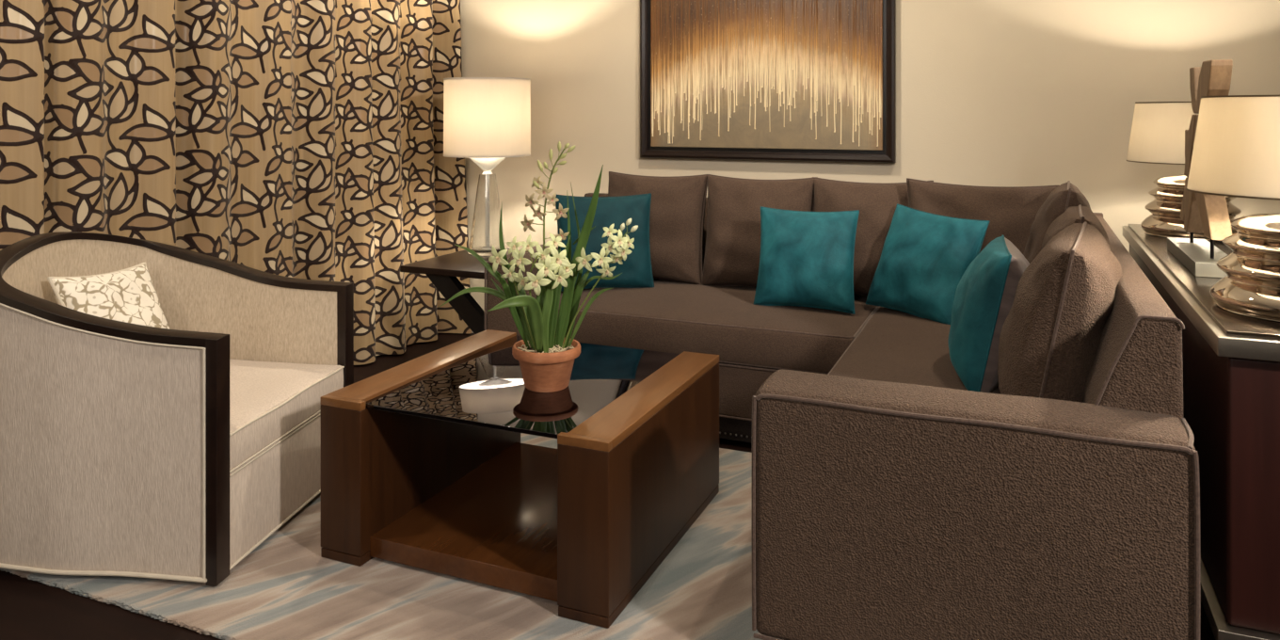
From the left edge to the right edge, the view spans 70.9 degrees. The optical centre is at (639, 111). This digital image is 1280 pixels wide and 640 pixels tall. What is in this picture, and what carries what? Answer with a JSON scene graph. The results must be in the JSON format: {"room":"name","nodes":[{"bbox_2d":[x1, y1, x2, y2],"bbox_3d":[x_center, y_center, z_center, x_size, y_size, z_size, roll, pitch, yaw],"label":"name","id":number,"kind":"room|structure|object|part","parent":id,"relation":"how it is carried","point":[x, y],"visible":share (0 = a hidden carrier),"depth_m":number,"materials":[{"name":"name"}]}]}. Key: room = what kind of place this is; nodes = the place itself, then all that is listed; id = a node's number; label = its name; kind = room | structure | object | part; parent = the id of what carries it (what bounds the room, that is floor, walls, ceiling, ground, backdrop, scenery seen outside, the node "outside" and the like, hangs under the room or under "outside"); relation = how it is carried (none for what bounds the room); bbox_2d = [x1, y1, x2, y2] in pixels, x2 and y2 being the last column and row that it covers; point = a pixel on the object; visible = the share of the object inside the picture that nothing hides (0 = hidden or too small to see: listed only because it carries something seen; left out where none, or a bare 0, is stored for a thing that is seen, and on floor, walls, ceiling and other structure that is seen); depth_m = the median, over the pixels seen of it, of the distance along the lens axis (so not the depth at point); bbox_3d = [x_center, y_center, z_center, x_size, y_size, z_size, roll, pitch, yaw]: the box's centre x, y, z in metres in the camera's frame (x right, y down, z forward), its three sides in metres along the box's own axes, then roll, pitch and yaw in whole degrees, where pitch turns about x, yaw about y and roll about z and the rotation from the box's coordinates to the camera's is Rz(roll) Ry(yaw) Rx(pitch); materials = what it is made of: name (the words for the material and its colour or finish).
{"room":"living room","nodes":[
{"label":"living room","id":0,"kind":"room"},
{"bbox_2d":[0,333,1215,639],"bbox_3d":[0.504,1.290,0.720,6.840,0.080,7.120,0,0,23],"label":"floor","id":1,"kind":"structure","parent":0,"point":[29,609],"depth_m":2.24,"materials":[{"name":"wood"}]},
{"bbox_2d":[0,432,763,639],"bbox_3d":[-0.237,1.243,2.671,2.660,0.013,1.606,0,0,23],"label":"rug","id":2,"kind":"object","parent":1,"relation":"on","point":[283,589],"visible":0.16,"depth_m":2.30,"materials":[{"name":"fabric"}]},
{"bbox_2d":[0,231,353,586],"bbox_3d":[-1.464,0.809,2.774,0.850,0.854,0.831,0,0,8],"label":"armchair","id":3,"kind":"object","parent":2,"relation":"on","point":[176,452],"visible":0.94,"depth_m":2.39,"materials":[{"name":"beige fabric"}]},
{"bbox_2d":[47,262,169,328],"bbox_3d":[-1.653,0.668,2.847,0.218,0.340,0.355,0,0,21],"label":"throw pillow","id":4,"kind":"object","parent":3,"relation":"on","point":[129,295],"visible":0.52,"depth_m":2.82,"materials":[{"name":"beige fabric"}]},
{"bbox_3d":[-1.461,0.497,2.774,0.843,0.229,0.817,0,0,8],"label":"rail","id":5,"kind":"part","parent":3,"relation":"part of","materials":[{"name":"brown wood"}]},
{"bbox_3d":[-1.107,0.909,2.358,0.032,0.638,0.060,0,0,8],"label":"post","id":6,"kind":"part","parent":3,"relation":"part of","materials":[{"name":"brown wood"}]},
{"bbox_3d":[-1.434,1.092,2.770,0.772,0.258,0.693,0,0,8],"label":"seat","id":7,"kind":"part","parent":3,"relation":"part of","materials":[{"name":"fabric"}]},
{"bbox_2d":[229,359,343,470],"bbox_3d":[-1.433,0.897,2.770,0.774,0.133,0.693,0,0,8],"label":"seat cushion","id":8,"kind":"object","parent":3,"relation":"on","point":[271,401],"depth_m":2.74,"materials":[{"name":"fabric"}]},
{"bbox_3d":[-1.009,0.909,3.079,0.032,0.638,0.060,0,0,8],"label":"post","id":9,"kind":"part","parent":3,"relation":"part of","materials":[{"name":"brown wood"}]},
{"bbox_2d":[320,329,719,628],"bbox_3d":[-0.315,1.014,2.711,0.885,0.446,0.845,0,0,23],"label":"coffee table","id":10,"kind":"object","parent":2,"relation":"on","point":[425,464],"visible":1,"depth_m":2.49,"materials":[{"name":"brown wood"}]},
{"bbox_2d":[369,442,557,601],"bbox_3d":[-0.313,1.198,2.715,0.607,0.055,0.775,0,0,23],"label":"shelf","id":11,"kind":"object","parent":10,"relation":"attached to","point":[494,522],"depth_m":2.53,"materials":[{"name":"brown wood"}]},
{"bbox_3d":[-0.311,0.806,2.720,0.636,0.012,0.817,0,0,23],"label":"glass","id":12,"kind":"part","parent":10,"relation":"part of","materials":[{"name":"black glass"}]},
{"bbox_2d":[438,141,638,392],"bbox_3d":[-0.298,0.443,2.613,0.567,0.714,0.273,0,0,-11],"label":"potted orchid","id":13,"kind":"object","parent":10,"relation":"on","point":[546,358],"visible":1,"depth_m":2.59,"materials":[{"name":"plant"}]},
{"bbox_3d":[-0.406,0.413,2.558,0.072,0.073,0.016,-30,-6,22],"label":"flower","id":14,"kind":"part","parent":13,"relation":"part of","materials":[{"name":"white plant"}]},
{"bbox_3d":[-0.366,0.456,2.547,0.061,0.062,0.010,19,22,-2],"label":"flower","id":15,"kind":"part","parent":13,"relation":"part of","materials":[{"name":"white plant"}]},
{"bbox_3d":[-0.362,0.387,2.600,0.056,0.059,0.011,-7,-18,20],"label":"flower","id":16,"kind":"part","parent":13,"relation":"part of","materials":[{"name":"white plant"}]},
{"bbox_3d":[-0.357,0.555,2.587,0.121,0.269,0.006,0,0,-15],"label":"flower stem","id":17,"kind":"part","parent":13,"relation":"part of","materials":[{"name":"green plant"}]},
{"bbox_3d":[-0.329,0.470,2.519,0.062,0.065,0.015,-4,14,23],"label":"flower","id":18,"kind":"part","parent":13,"relation":"part of","materials":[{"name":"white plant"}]},
{"bbox_3d":[-0.337,0.414,2.548,0.072,0.071,0.015,24,7,15],"label":"flower","id":19,"kind":"part","parent":13,"relation":"part of","materials":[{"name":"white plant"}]},
{"bbox_3d":[-0.328,0.323,2.618,0.053,0.057,0.011,-5,16,32],"label":"flower","id":20,"kind":"part","parent":13,"relation":"part of","materials":[{"name":"green plant"}]},
{"bbox_3d":[-0.321,0.382,2.590,0.058,0.060,0.010,1,-21,12],"label":"flower","id":21,"kind":"part","parent":13,"relation":"part of","materials":[{"name":"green plant"}]},
{"bbox_3d":[-0.317,0.260,2.618,0.049,0.055,0.011,24,25,23],"label":"flower","id":22,"kind":"part","parent":13,"relation":"part of","materials":[{"name":"green plant"}]},
{"bbox_3d":[-0.301,0.545,2.557,0.029,0.284,0.075,0,0,-2],"label":"flower stem","id":23,"kind":"part","parent":13,"relation":"part of","materials":[{"name":"white plant"}]},
{"bbox_3d":[-0.284,0.466,2.489,0.074,0.083,0.016,26,3,-8],"label":"flower","id":24,"kind":"part","parent":13,"relation":"part of","materials":[{"name":"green plant"}]},
{"bbox_3d":[-0.300,0.206,2.639,0.041,0.042,0.008,20,-1,28],"label":"flower","id":25,"kind":"part","parent":13,"relation":"part of","materials":[{"name":"green plant"}]},
{"bbox_3d":[-0.296,0.295,2.646,0.047,0.047,0.010,18,20,11],"label":"flower","id":26,"kind":"part","parent":13,"relation":"part of","materials":[{"name":"green plant"}]},
{"bbox_3d":[-0.273,0.401,2.530,0.064,0.075,0.014,-23,-15,-7],"label":"flower","id":27,"kind":"part","parent":13,"relation":"part of","materials":[{"name":"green plant"}]},
{"bbox_3d":[-0.279,0.230,2.617,0.054,0.053,0.011,2,5,-11],"label":"flower","id":28,"kind":"part","parent":13,"relation":"part of","materials":[{"name":"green plant"}]},
{"bbox_3d":[-0.272,0.739,2.622,0.199,0.121,0.199,0,0,23],"label":"pot","id":29,"kind":"part","parent":13,"relation":"part of","materials":[{"name":"ceramic"}]},
{"bbox_3d":[-0.259,0.431,2.499,0.069,0.072,0.015,3,-6,-11],"label":"flower","id":30,"kind":"part","parent":13,"relation":"part of","materials":[{"name":"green plant"}]},
{"bbox_3d":[-0.256,0.258,2.639,0.039,0.042,0.008,0,0,-22],"label":"flower","id":31,"kind":"part","parent":13,"relation":"part of","materials":[{"name":"beige plant"}]},
{"bbox_3d":[-0.254,0.403,2.634,0.075,0.594,0.018,0,0,23],"label":"flower stem","id":32,"kind":"part","parent":13,"relation":"part of","materials":[{"name":"green plant"}]},
{"bbox_3d":[-0.249,0.376,2.600,0.061,0.060,0.014,-23,-11,-28],"label":"flower","id":33,"kind":"part","parent":13,"relation":"part of","materials":[{"name":"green plant"}]},
{"bbox_3d":[-0.234,0.410,2.518,0.074,0.083,0.018,-19,3,-27],"label":"flower","id":34,"kind":"part","parent":13,"relation":"part of","materials":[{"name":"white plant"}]},
{"bbox_3d":[-0.231,0.289,2.618,0.053,0.054,0.012,-9,19,-29],"label":"flower","id":35,"kind":"part","parent":13,"relation":"part of","materials":[{"name":"beige plant"}]},
{"bbox_3d":[-0.230,0.360,2.619,0.052,0.052,0.011,-14,30,-29],"label":"flower","id":36,"kind":"part","parent":13,"relation":"part of","materials":[{"name":"beige plant"}]},
{"bbox_3d":[-0.223,0.462,2.519,0.071,0.072,0.016,2,18,-31],"label":"flower","id":37,"kind":"part","parent":13,"relation":"part of","materials":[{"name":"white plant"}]},
{"bbox_3d":[-0.207,0.442,2.559,0.060,0.061,0.011,0,0,-30],"label":"flower","id":38,"kind":"part","parent":13,"relation":"part of","materials":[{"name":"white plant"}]},
{"bbox_3d":[-0.159,0.421,2.568,0.061,0.070,0.011,-6,-7,21],"label":"flower","id":39,"kind":"part","parent":13,"relation":"part of","materials":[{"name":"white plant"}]},
{"bbox_3d":[-0.132,0.518,2.603,0.196,0.349,0.014,0,0,9],"label":"flower stem","id":40,"kind":"part","parent":13,"relation":"part of","materials":[{"name":"plant"}]},
{"bbox_3d":[-0.109,0.416,2.560,0.068,0.067,0.013,16,-12,-2],"label":"flower","id":41,"kind":"part","parent":13,"relation":"part of","materials":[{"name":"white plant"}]},
{"bbox_3d":[-0.096,0.450,2.559,0.057,0.060,0.011,-6,27,-14],"label":"flower","id":42,"kind":"part","parent":13,"relation":"part of","materials":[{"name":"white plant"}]},
{"bbox_3d":[-0.085,0.384,2.570,0.056,0.058,0.011,-6,-7,16],"label":"flower","id":43,"kind":"part","parent":13,"relation":"part of","materials":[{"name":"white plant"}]},
{"bbox_3d":[-0.086,0.343,2.590,0.048,0.050,0.010,17,-24,13],"label":"flower","id":44,"kind":"part","parent":13,"relation":"part of","materials":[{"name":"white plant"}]},
{"bbox_3d":[-0.065,0.417,2.579,0.046,0.050,0.011,4,29,-19],"label":"flower","id":45,"kind":"part","parent":13,"relation":"part of","materials":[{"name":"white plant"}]},
{"bbox_3d":[-0.058,0.364,2.570,0.062,0.061,0.011,8,-18,-19],"label":"flower","id":46,"kind":"part","parent":13,"relation":"part of","materials":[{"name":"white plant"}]},
{"bbox_3d":[-0.047,0.396,2.569,0.057,0.058,0.012,21,0,-28],"label":"flower","id":47,"kind":"part","parent":13,"relation":"part of","materials":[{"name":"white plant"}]},
{"bbox_3d":[-0.034,0.377,2.599,0.049,0.051,0.010,0,0,-39],"label":"flower","id":48,"kind":"part","parent":13,"relation":"part of","materials":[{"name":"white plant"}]},
{"bbox_2d":[400,248,520,334],"bbox_3d":[-0.725,0.975,4.290,0.528,0.550,0.645,0,0,23],"label":"end table","id":49,"kind":"object","parent":1,"relation":"on","point":[443,270],"visible":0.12,"depth_m":4.02,"materials":[{"name":"brown wood"}]},
{"bbox_3d":[-0.786,0.990,4.011,0.395,0.520,0.045,0,0,23],"label":"leg","id":50,"kind":"part","parent":49,"relation":"part of","materials":[{"name":"black paint"}]},
{"bbox_2d":[443,77,530,255],"bbox_3d":[-0.757,0.267,4.459,0.431,0.864,0.431,0,0,23],"label":"table lamp","id":51,"kind":"object","parent":49,"relation":"on","point":[487,120],"visible":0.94,"depth_m":4.30,"materials":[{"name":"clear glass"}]},
{"bbox_3d":[-0.757,0.025,4.459,0.428,0.376,0.428,0,0,23],"label":"lamp shade","id":52,"kind":"part","parent":51,"relation":"part of","materials":[{"name":"white fabric"}]},
{"bbox_3d":[-0.757,-0.161,4.459,0.427,0.008,0.427,0,0,23],"label":"shade trim","id":53,"kind":"part","parent":51,"relation":"part of","materials":[{"name":"white fabric"}]},
{"bbox_3d":[-0.757,0.212,4.459,0.431,0.008,0.431,0,0,23],"label":"shade trim","id":54,"kind":"part","parent":51,"relation":"part of","materials":[{"name":"white fabric"}]},
{"bbox_3d":[-0.757,0.493,4.459,0.184,0.372,0.184,0,0,23],"label":"glass","id":55,"kind":"part","parent":51,"relation":"part of","materials":[{"name":"clear glass"}]},
{"bbox_2d":[484,171,1200,639],"bbox_3d":[0.377,0.750,3.132,2.367,1.000,2.252,0,0,23],"label":"sectional sofa","id":56,"kind":"object","parent":1,"relation":"on","point":[892,499],"visible":0.66,"depth_m":1.91,"materials":[{"name":"brown fabric"}]},
{"bbox_3d":[-0.369,0.878,4.145,0.196,0.549,0.972,0,0,23],"label":"arm","id":57,"kind":"part","parent":56,"relation":"part of"},
{"bbox_2d":[555,192,654,291],"bbox_3d":[-0.158,0.571,3.961,0.434,0.414,0.192,0,0,-8],"label":"throw pillow","id":58,"kind":"object","parent":56,"relation":"on","point":[636,271],"visible":0.7,"depth_m":3.92,"materials":[{"name":"teal fabric"}]},
{"bbox_2d":[608,172,707,284],"bbox_3d":[0.068,0.532,4.156,0.500,0.500,0.244,0,-10,23],"label":"cushion","id":59,"kind":"object","parent":56,"relation":"on","point":[678,203],"depth_m":4.03,"materials":[{"name":"brown fabric"}]},
{"bbox_2d":[555,278,876,373],"bbox_3d":[0.297,0.850,3.789,1.337,0.168,0.840,0,0,23],"label":"seat cushion","id":60,"kind":"object","parent":56,"relation":"on","point":[673,315],"depth_m":3.43,"materials":[{"name":"brown fabric"}]},
{"bbox_3d":[-0.154,1.205,2.883,1.494,0.009,1.266,0,0,23],"label":"nailhead trim","id":61,"kind":"part","parent":56,"relation":"part of","materials":[{"name":"silver metal"}]},
{"bbox_3d":[0.388,1.036,3.155,2.328,0.203,2.184,0,0,23],"label":"seat","id":62,"kind":"part","parent":56,"relation":"part of","materials":[{"name":"brown fabric"}]},
{"bbox_2d":[702,175,815,286],"bbox_3d":[0.522,0.532,3.959,0.500,0.500,0.239,0,-10,23],"label":"cushion","id":63,"kind":"object","parent":56,"relation":"on","point":[732,250],"depth_m":3.90,"materials":[{"name":"brown fabric"}]},
{"bbox_2d":[753,206,859,314],"bbox_3d":[0.660,0.583,3.576,0.399,0.387,0.206,0,0,21],"label":"throw pillow","id":64,"kind":"object","parent":56,"relation":"on","point":[807,258],"visible":1,"depth_m":3.52,"materials":[{"name":"teal fabric"}]},
{"bbox_3d":[0.790,0.682,4.078,2.339,0.536,0.188,0,0,23],"label":"backrest","id":65,"kind":"part","parent":56,"relation":"part of","materials":[{"name":"brown fabric"}]},
{"bbox_2d":[813,178,908,294],"bbox_3d":[0.964,0.532,3.772,0.500,0.500,0.241,0,-10,23],"label":"cushion","id":66,"kind":"object","parent":56,"relation":"on","point":[876,202],"depth_m":3.69,"materials":[{"name":"brown fabric"}]},
{"bbox_2d":[829,306,1000,394],"bbox_3d":[1.012,0.850,2.893,0.699,0.168,1.924,0,0,23],"label":"seat cushion","id":67,"kind":"object","parent":56,"relation":"on","point":[886,344],"depth_m":2.89,"materials":[{"name":"brown fabric"}]},
{"bbox_2d":[865,203,989,324],"bbox_3d":[1.090,0.582,3.438,0.230,0.420,0.443,0,0,-32],"label":"throw pillow","id":68,"kind":"object","parent":56,"relation":"on","point":[924,258],"visible":0.87,"depth_m":3.37,"materials":[{"name":"teal fabric"}]},
{"bbox_3d":[0.672,0.875,1.891,0.846,0.554,0.205,0,0,23],"label":"arm","id":69,"kind":"part","parent":56,"relation":"part of"},
{"bbox_2d":[907,179,1057,254],"bbox_3d":[1.320,0.528,3.499,0.560,0.510,0.224,1,-9,23],"label":"cushion","id":70,"kind":"object","parent":56,"relation":"on","point":[1011,212],"depth_m":3.44,"materials":[{"name":"brown fabric"}]},
{"bbox_2d":[947,235,1029,393],"bbox_3d":[1.027,0.588,2.631,0.236,0.406,0.425,0,0,19],"label":"throw pillow","id":71,"kind":"object","parent":56,"relation":"on","point":[985,292],"visible":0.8,"depth_m":2.46,"materials":[{"name":"teal fabric"}]},
{"bbox_2d":[1023,182,1090,263],"bbox_3d":[1.471,0.518,3.181,0.221,0.530,0.460,10,3,25],"label":"cushion","id":72,"kind":"object","parent":56,"relation":"on","point":[1043,206],"depth_m":3.08,"materials":[{"name":"brown fabric"}]},
{"bbox_2d":[997,223,1122,402],"bbox_3d":[1.093,0.547,2.334,0.260,0.475,0.660,12,6,28],"label":"cushion","id":73,"kind":"object","parent":56,"relation":"on","point":[1063,319],"depth_m":2.07,"materials":[{"name":"brown fabric"}]},
{"bbox_2d":[1040,206,1109,250],"bbox_3d":[1.342,0.541,2.818,0.211,0.485,0.520,10,4,25],"label":"cushion","id":74,"kind":"object","parent":56,"relation":"on","point":[1054,219],"depth_m":2.82,"materials":[{"name":"brown fabric"}]},
{"bbox_3d":[1.386,0.682,2.728,0.187,0.536,1.954,0,0,23],"label":"backrest","id":75,"kind":"part","parent":56,"relation":"part of","materials":[{"name":"brown fabric"}]},
{"bbox_2d":[1122,224,1279,639],"bbox_3d":[1.747,0.847,2.616,0.436,0.807,1.935,0,0,23],"label":"console table","id":76,"kind":"object","parent":1,"relation":"on","point":[1231,360],"visible":0.48,"depth_m":1.83,"materials":[{"name":"brown wood"}]},
{"bbox_2d":[1126,101,1241,239],"bbox_3d":[1.989,0.203,3.239,0.416,0.478,0.416,0,0,23],"label":"table lamp","id":77,"kind":"object","parent":76,"relation":"on","point":[1158,129],"visible":0.56,"depth_m":3.16,"materials":[{"name":"white fabric"}]},
{"bbox_3d":[1.989,0.179,3.239,0.416,0.004,0.416,0,0,23],"label":"shade trim","id":78,"kind":"part","parent":77,"relation":"part of","materials":[{"name":"brown fabric"}]},
{"bbox_3d":[1.989,0.072,3.239,0.414,0.216,0.414,0,0,23],"label":"lamp shade","id":79,"kind":"part","parent":77,"relation":"part of","materials":[{"name":"white fabric"}]},
{"bbox_3d":[1.989,-0.034,3.239,0.359,0.004,0.359,0,0,23],"label":"shade trim","id":80,"kind":"part","parent":77,"relation":"part of","materials":[{"name":"brown fabric"}]},
{"bbox_2d":[1167,59,1232,278],"bbox_3d":[1.636,0.151,2.615,0.107,0.582,0.584,0,0,23],"label":"sculpture","id":81,"kind":"object","parent":76,"relation":"on","point":[1200,213],"visible":0.65,"depth_m":2.49,"materials":[{"name":"brown wood"}]},
{"bbox_3d":[1.708,0.347,2.782,0.010,0.114,0.009,0,0,23],"label":"rod","id":82,"kind":"part","parent":81,"relation":"part of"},
{"bbox_3d":[1.578,0.347,2.479,0.010,0.114,0.009,0,0,23],"label":"rod","id":83,"kind":"part","parent":81,"relation":"part of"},
{"bbox_3d":[1.738,0.473,2.619,0.418,0.039,1.935,0,0,23],"label":"frame","id":84,"kind":"part","parent":76,"relation":"part of","materials":[{"name":"grey metal"}]},
{"bbox_3d":[1.738,0.449,2.619,0.382,0.012,1.899,0,0,23],"label":"panel","id":85,"kind":"part","parent":76,"relation":"part of","materials":[{"name":"wood"}]},
{"bbox_2d":[1186,95,1279,321],"bbox_3d":[1.455,0.203,1.993,0.416,0.478,0.416,0,0,23],"label":"table lamp","id":86,"kind":"object","parent":76,"relation":"on","point":[1236,152],"visible":1,"depth_m":1.94,"materials":[{"name":"beige fabric"}]},
{"bbox_3d":[1.455,0.072,1.993,0.414,0.216,0.414,0,0,23],"label":"lamp shade","id":87,"kind":"part","parent":86,"relation":"part of","materials":[{"name":"white fabric"}]},
{"bbox_3d":[1.455,0.179,1.993,0.416,0.004,0.416,0,0,23],"label":"shade trim","id":88,"kind":"part","parent":86,"relation":"part of","materials":[{"name":"brown fabric"}]},
{"bbox_3d":[1.455,-0.034,1.993,0.359,0.004,0.359,0,0,23],"label":"shade trim","id":89,"kind":"part","parent":86,"relation":"part of","materials":[{"name":"brown fabric"}]},
{"bbox_3d":[1.738,1.062,2.619,0.418,0.036,1.935,0,0,23],"label":"frame","id":90,"kind":"part","parent":76,"relation":"part of","materials":[{"name":"grey metal"}]},
{"bbox_2d":[460,0,1279,311],"bbox_3d":[1.887,-0.060,3.946,6.840,2.620,0.100,0,0,23],"label":"wall","id":91,"kind":"structure","parent":0,"point":[989,92],"depth_m":4.06,"materials":[{"name":"paint"}]},
{"bbox_2d":[0,0,472,365],"bbox_3d":[-1.696,-0.006,3.629,0.284,2.488,3.235,0,0,23],"label":"curtain","id":92,"kind":"object","parent":91,"relation":"hanging from","point":[303,139],"visible":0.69,"depth_m":3.85,"materials":[{"name":"beige fabric"}]},
{"bbox_2d":[640,0,895,162],"bbox_3d":[0.594,-0.254,4.419,1.284,0.982,0.040,0,0,23],"label":"framed picture","id":93,"kind":"object","parent":91,"relation":"attached to","point":[774,79],"visible":1,"depth_m":4.40,"materials":[{"name":"brown wood"}]}
]}

